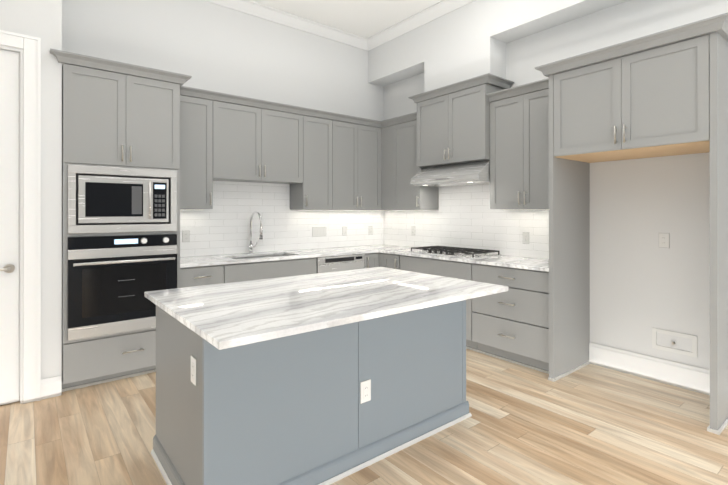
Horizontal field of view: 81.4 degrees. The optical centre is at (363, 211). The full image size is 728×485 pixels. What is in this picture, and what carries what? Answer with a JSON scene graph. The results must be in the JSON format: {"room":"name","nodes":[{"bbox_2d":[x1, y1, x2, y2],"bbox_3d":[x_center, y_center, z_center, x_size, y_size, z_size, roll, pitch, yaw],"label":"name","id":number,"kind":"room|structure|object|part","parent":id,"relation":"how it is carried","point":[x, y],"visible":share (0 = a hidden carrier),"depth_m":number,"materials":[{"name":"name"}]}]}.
{"room":"kitchen","nodes":[
{"label":"kitchen","id":0,"kind":"room"},
{"bbox_2d":[0,0,61,394],"bbox_3d":[-3.894,-0.497,2.435,3.470,3.770,0.770,0,0,-39],"label":"wall","id":1,"kind":"structure","parent":0,"point":[42,19],"depth_m":3.17,"materials":[{"name":"paint"}]},
{"bbox_2d":[0,50,19,404],"bbox_3d":[-2.844,0.110,2.813,0.858,2.541,0.098,0,0,-39],"label":"door","id":2,"kind":"structure","parent":1,"relation":"in","point":[9,226],"depth_m":3.05,"materials":[{"name":"white wood"}]},
{"bbox_2d":[0,30,40,403],"bbox_3d":[-2.869,0.053,2.845,1.100,2.670,0.188,0,0,-39],"label":"door frame","id":3,"kind":"structure","parent":1,"relation":"attached to","point":[27,48],"depth_m":3.08,"materials":[{"name":"white wood"}]},
{"bbox_2d":[41,376,60,399],"bbox_3d":[-2.344,1.316,3.169,0.125,0.145,0.015,0,0,-39],"label":"baseboard","id":4,"kind":"structure","parent":1,"relation":"attached to","point":[50,387],"depth_m":3.16,"materials":[{"name":"white wood"}]},
{"bbox_2d":[62,0,383,182],"bbox_3d":[-1.208,-0.495,5.009,3.940,3.770,0.100,0,0,-39],"label":"wall","id":5,"kind":"structure","parent":0,"point":[207,45],"depth_m":4.70,"materials":[{"name":"paint"}]},
{"bbox_2d":[180,95,212,209],"bbox_3d":[-1.775,-0.575,4.255,0.407,1.110,0.366,0,0,-39],"label":"upper cabinet","id":6,"kind":"object","parent":5,"relation":"attached to","point":[196,153],"visible":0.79,"depth_m":4.18,"materials":[{"name":"grey wood"}]},
{"bbox_2d":[213,101,302,183],"bbox_3d":[-1.206,-0.735,4.709,1.043,0.790,0.366,0,0,-39],"label":"upper cabinet","id":7,"kind":"object","parent":5,"relation":"attached to","point":[255,145],"visible":0.98,"depth_m":4.56,"materials":[{"name":"grey wood"}]},
{"bbox_2d":[180,86,383,127],"bbox_3d":[-0.784,-1.165,4.849,2.698,0.070,0.100,0,0,-39],"label":"crown molding","id":8,"kind":"structure","parent":7,"relation":"attached to","point":[185,91],"depth_m":4.65,"materials":[{"name":"grey wood"}]},
{"bbox_2d":[180,181,383,256],"bbox_3d":[-0.880,0.066,5.199,2.986,0.809,0.008,0,0,-39],"label":"backsplash","id":9,"kind":"structure","parent":5,"relation":"attached to","point":[222,227],"depth_m":4.96,"materials":[{"name":"tile"}]},
{"bbox_2d":[182,231,189,241],"bbox_3d":[-1.855,0.255,4.409,0.074,0.119,0.007,0,0,-39],"label":"electrical outlet","id":10,"kind":"object","parent":9,"relation":"attached to","point":[185,236],"visible":1,"depth_m":4.41,"materials":[{"name":"white plastic"}]},
{"bbox_2d":[312,227,325,236],"bbox_3d":[-0.579,0.256,5.428,0.197,0.117,0.008,0,0,-39],"label":"light switch","id":11,"kind":"object","parent":9,"relation":"attached to","point":[318,231],"visible":1,"depth_m":5.42,"materials":[{"name":"white plastic"}]},
{"bbox_2d":[342,227,346,235],"bbox_3d":[-0.258,0.258,5.685,0.074,0.119,0.007,0,0,-39],"label":"electrical outlet","id":12,"kind":"object","parent":9,"relation":"attached to","point":[344,231],"visible":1,"depth_m":5.68,"materials":[{"name":"white plastic"}]},
{"bbox_2d":[369,226,372,234],"bbox_3d":[0.097,0.261,5.968,0.074,0.119,0.007,0,0,-39],"label":"electrical outlet","id":13,"kind":"object","parent":9,"relation":"attached to","point":[370,230],"visible":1,"depth_m":5.97,"materials":[{"name":"white plastic"}]},
{"bbox_2d":[204,0,367,50],"bbox_3d":[-1.296,-2.325,4.809,3.550,0.110,0.105,0,0,-39],"label":"crown molding","id":14,"kind":"structure","parent":5,"relation":"attached to","point":[253,8],"depth_m":5.15,"materials":[{"name":"white wood"}]},
{"bbox_2d":[290,115,331,209],"bbox_3d":[-0.638,-0.574,5.164,0.407,1.110,0.366,0,0,-39],"label":"upper cabinet","id":15,"kind":"object","parent":5,"relation":"attached to","point":[313,191],"visible":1,"depth_m":5.05,"materials":[{"name":"grey wood"}]},
{"bbox_2d":[331,120,388,210],"bbox_3d":[-0.040,-0.574,5.641,1.118,1.110,0.366,0,0,-39],"label":"upper cabinet","id":16,"kind":"object","parent":5,"relation":"attached to","point":[356,167],"visible":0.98,"depth_m":5.41,"materials":[{"name":"grey wood"}]},
{"bbox_2d":[251,0,441,38],"bbox_3d":[-0.239,-2.433,1.017,7.410,0.100,7.550,0,0,-39],"label":"ceiling","id":17,"kind":"structure","parent":0,"point":[366,19],"depth_m":5.02,"materials":[{"name":"paint"}]},
{"bbox_2d":[0,349,727,484],"bbox_3d":[-0.239,1.412,1.014,7.410,0.050,7.550,0,0,-39],"label":"floor","id":18,"kind":"structure","parent":0,"point":[590,424],"depth_m":2.60,"materials":[{"name":"brown wood"}]},
{"bbox_2d":[50,48,191,391],"bbox_3d":[-2.147,0.094,3.713,1.005,2.590,0.748,0,0,-39],"label":"tall cabinet","id":19,"kind":"object","parent":18,"relation":"on","point":[120,114],"visible":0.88,"depth_m":3.42,"materials":[{"name":"grey wood"}]},
{"bbox_2d":[68,165,176,233],"bbox_3d":[-2.132,-0.097,3.693,0.783,0.526,0.682,0,0,-39],"label":"microwave","id":20,"kind":"object","parent":19,"relation":"in","point":[110,200],"visible":1,"depth_m":3.43,"materials":[{"name":"silver metal"}]},
{"bbox_2d":[68,234,176,340],"bbox_3d":[-2.126,0.586,3.686,0.801,0.783,0.719,0,0,-39],"label":"wall oven","id":21,"kind":"object","parent":19,"relation":"in","point":[112,280],"visible":0.98,"depth_m":3.40,"materials":[{"name":"black glass"}]},
{"bbox_2d":[180,265,223,287],"bbox_3d":[-1.680,0.945,4.138,0.411,0.890,0.666,0,0,-39],"label":"base cabinet","id":22,"kind":"object","parent":18,"relation":"on","point":[200,276],"visible":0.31,"depth_m":3.90,"materials":[{"name":"grey wood"}]},
{"bbox_2d":[223,257,316,282],"bbox_3d":[-1.112,0.945,4.591,1.037,0.890,0.666,0,0,-39],"label":"base cabinet","id":23,"kind":"object","parent":18,"relation":"on","point":[240,272],"visible":0.12,"depth_m":4.32,"materials":[{"name":"grey wood"}]},
{"bbox_2d":[180,245,405,267],"bbox_3d":[-0.679,0.485,4.947,2.986,0.030,0.651,0,0,-39],"label":"countertop","id":24,"kind":"structure","parent":23,"relation":"on","point":[195,261],"depth_m":4.62,"materials":[{"name":"stone"}]},
{"bbox_2d":[248,211,262,253],"bbox_3d":[-1.185,0.230,4.710,0.113,0.480,0.318,0,0,-39],"label":"faucet","id":25,"kind":"object","parent":24,"relation":"on","point":[251,246],"visible":1,"depth_m":4.77,"materials":[{"name":"silver metal"}]},
{"bbox_2d":[232,254,289,258],"bbox_3d":[-1.106,0.621,4.584,0.772,0.242,0.442,0,0,-39],"label":"sink","id":26,"kind":"object","parent":24,"relation":"in","point":[260,256],"visible":0.06,"depth_m":4.79,"materials":[{"name":"silver metal"}]},
{"bbox_2d":[357,245,402,248],"bbox_3d":[0.242,0.486,5.662,0.653,0.030,0.360,0,0,-39],"label":"countertop","id":27,"kind":"structure","parent":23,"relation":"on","point":[374,246],"depth_m":5.76,"materials":[{"name":"stone"}]},
{"bbox_2d":[151,300,471,484],"bbox_3d":[-0.253,0.943,2.663,1.807,0.890,0.896,0,0,-39],"label":"kitchen island","id":28,"kind":"object","parent":18,"relation":"on","point":[289,410],"visible":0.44,"depth_m":2.16,"materials":[{"name":"grey wood"}]},
{"bbox_2d":[191,355,196,385],"bbox_3d":[-0.762,0.707,1.887,0.007,0.119,0.074,0,0,-39],"label":"outlet","id":29,"kind":"object","parent":28,"relation":"attached to","point":[194,370],"visible":1,"depth_m":1.87,"materials":[{"name":"white plastic"}]},
{"bbox_2d":[144,267,507,349],"bbox_3d":[-0.190,0.483,2.571,1.830,0.030,1.232,0,0,-39],"label":"island countertop","id":30,"kind":"structure","parent":28,"relation":"on","point":[225,315],"depth_m":2.24,"materials":[{"name":"stone"}]},
{"bbox_2d":[360,379,370,403],"bbox_3d":[0.010,0.988,2.327,0.074,0.119,0.007,0,0,-39],"label":"outlet","id":31,"kind":"object","parent":28,"relation":"attached to","point":[365,390],"visible":1,"depth_m":2.32,"materials":[{"name":"white plastic"}]},
{"bbox_2d":[316,254,364,272],"bbox_3d":[-0.442,0.949,5.126,0.662,0.883,0.610,0,0,-39],"label":"dishwasher","id":32,"kind":"object","parent":18,"relation":"on","point":[339,263],"visible":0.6,"depth_m":4.87,"materials":[{"name":"silver metal"}]},
{"bbox_2d":[364,252,378,267],"bbox_3d":[-0.080,0.946,5.415,0.246,0.890,0.666,0,0,-39],"label":"base cabinet","id":33,"kind":"object","parent":18,"relation":"on","point":[371,260],"visible":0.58,"depth_m":5.19,"materials":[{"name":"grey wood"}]},
{"bbox_2d":[379,253,400,269],"bbox_3d":[0.528,0.946,5.294,0.666,0.890,0.395,0,0,-39],"label":"base cabinet","id":34,"kind":"object","parent":18,"relation":"on","point":[387,260],"visible":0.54,"depth_m":5.11,"materials":[{"name":"grey wood"}]},
{"bbox_2d":[400,255,476,351],"bbox_3d":[0.970,0.945,4.740,0.666,0.890,1.017,0,0,-39],"label":"base cabinet","id":35,"kind":"object","parent":18,"relation":"on","point":[452,269],"visible":0.12,"depth_m":4.39,"materials":[{"name":"grey wood"}]},
{"bbox_2d":[378,247,548,271],"bbox_3d":[1.121,0.485,4.560,0.656,0.030,2.160,0,0,-39],"label":"countertop","id":36,"kind":"structure","parent":35,"relation":"on","point":[537,264],"depth_m":4.18,"materials":[{"name":"stone"}]},
{"bbox_2d":[409,246,500,258],"bbox_3d":[1.006,0.443,4.767,0.500,0.055,0.910,0,0,-39],"label":"cooktop","id":37,"kind":"object","parent":36,"relation":"in","point":[472,253],"visible":1,"depth_m":4.62,"materials":[{"name":"silver metal"}]},
{"bbox_2d":[472,263,548,373],"bbox_3d":[1.540,0.944,4.027,0.666,0.890,0.803,0,0,-39],"label":"drawers","id":38,"kind":"object","parent":18,"relation":"on","point":[511,324],"visible":0.71,"depth_m":3.80,"materials":[{"name":"grey wood"}]},
{"bbox_2d":[535,12,727,434],"bbox_3d":[2.101,0.094,3.259,0.748,2.590,1.253,0,0,-39],"label":"surround","id":39,"kind":"object","parent":18,"relation":"on","point":[662,93],"visible":1,"depth_m":3.05,"materials":[{"name":"grey wood"}]},
{"bbox_2d":[367,0,474,50],"bbox_3d":[2.310,-2.326,3.053,0.105,0.110,7.350,0,0,-39],"label":"crown molding","id":40,"kind":"structure","parent":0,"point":[432,12],"depth_m":5.15,"materials":[{"name":"white wood"}]},
{"bbox_2d":[424,37,505,91],"bbox_3d":[1.132,-1.567,4.844,0.290,0.506,0.930,0,0,-39],"label":"soffit","id":41,"kind":"structure","parent":0,"point":[480,57],"depth_m":4.63,"materials":[{"name":"paint"}]},
{"bbox_2d":[368,0,627,86],"bbox_3d":[2.465,-2.101,3.176,0.290,0.560,7.350,0,0,-39],"label":"bulkhead soffit","id":42,"kind":"structure","parent":0,"point":[403,56],"depth_m":4.61,"materials":[{"name":"paint"}]},
{"bbox_2d":[384,0,727,369],"bbox_3d":[2.648,-0.496,3.257,0.100,3.770,7.450,0,0,-39],"label":"wall","id":43,"kind":"structure","parent":0,"point":[642,283],"depth_m":3.58,"materials":[{"name":"paint"}]},
{"bbox_2d":[381,112,438,210],"bbox_3d":[0.564,-0.609,5.473,0.388,1.180,0.721,0,0,-39],"label":"upper cabinet","id":44,"kind":"object","parent":43,"relation":"attached to","point":[400,169],"depth_m":5.37,"materials":[{"name":"grey wood"}]},
{"bbox_3d":[0.474,-1.164,5.356,0.100,0.070,0.650,0,0,-39],"label":"crown molding on the upper cabinet","id":45,"kind":"part","parent":44,"relation":"part of","materials":[{"name":"grey wood"}]},
{"bbox_2d":[408,73,513,166],"bbox_3d":[1.065,-0.960,4.790,0.458,0.840,1.130,0,0,-39],"label":"upper cabinet","id":46,"kind":"object","parent":43,"relation":"attached to","point":[453,128],"depth_m":4.60,"materials":[{"name":"grey wood"}]},
{"bbox_2d":[411,160,489,186],"bbox_3d":[1.045,-0.423,4.773,0.490,0.232,0.962,0,0,-39],"label":"range hood","id":47,"kind":"object","parent":46,"relation":"attached to","point":[468,173],"visible":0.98,"depth_m":4.59,"materials":[{"name":"silver metal"}]},
{"bbox_3d":[1.065,-1.345,4.790,0.457,0.070,1.130,0,0,-39],"label":"range hood cabinet crown","id":48,"kind":"part","parent":46,"relation":"part of","materials":[{"name":"grey wood"}]},
{"bbox_2d":[384,184,548,258],"bbox_3d":[1.167,-0.034,5.021,0.008,1.009,2.822,0,0,-39],"label":"backsplash","id":49,"kind":"structure","parent":43,"relation":"attached to","point":[464,217],"depth_m":4.91,"materials":[{"name":"tile"}]},
{"bbox_2d":[411,226,414,234],"bbox_3d":[0.657,0.251,5.647,0.007,0.119,0.074,0,0,-39],"label":"electrical outlet","id":50,"kind":"object","parent":49,"relation":"attached to","point":[412,230],"visible":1,"depth_m":5.65,"materials":[{"name":"white plastic"}]},
{"bbox_2d":[523,232,528,243],"bbox_3d":[1.673,0.270,4.375,0.007,0.119,0.074,0,0,-39],"label":"electrical outlet","id":51,"kind":"object","parent":49,"relation":"attached to","point":[525,237],"visible":1,"depth_m":4.37,"materials":[{"name":"white plastic"}]},
{"bbox_2d":[486,78,548,209],"bbox_3d":[1.648,-0.610,4.116,0.388,1.180,0.808,0,0,-39],"label":"upper cabinet","id":52,"kind":"object","parent":43,"relation":"attached to","point":[519,152],"depth_m":4.08,"materials":[{"name":"grey wood"}]},
{"bbox_3d":[1.535,-1.166,4.027,0.100,0.070,0.808,0,0,-39],"label":"crown molding on the upper cabinet","id":53,"kind":"part","parent":52,"relation":"part of","materials":[{"name":"grey wood"}]},
{"bbox_2d":[589,342,709,395],"bbox_3d":[2.389,1.294,3.489,0.015,0.190,1.016,0,0,-39],"label":"baseboard","id":54,"kind":"structure","parent":43,"relation":"attached to","point":[685,376],"depth_m":3.49,"materials":[{"name":"white wood"}]},
{"bbox_2d":[659,233,669,247],"bbox_3d":[2.436,0.231,3.435,0.007,0.119,0.074,0,0,-39],"label":"outlet","id":55,"kind":"object","parent":43,"relation":"attached to","point":[664,240],"visible":1,"depth_m":3.43,"materials":[{"name":"white plastic"}]},
{"bbox_2d":[652,328,696,356],"bbox_3d":[2.469,1.041,3.375,0.030,0.165,0.300,0,0,-39],"label":"outlet box","id":56,"kind":"object","parent":43,"relation":"attached to","point":[676,342],"visible":1,"depth_m":3.38,"materials":[{"name":"paint"}]}
]}

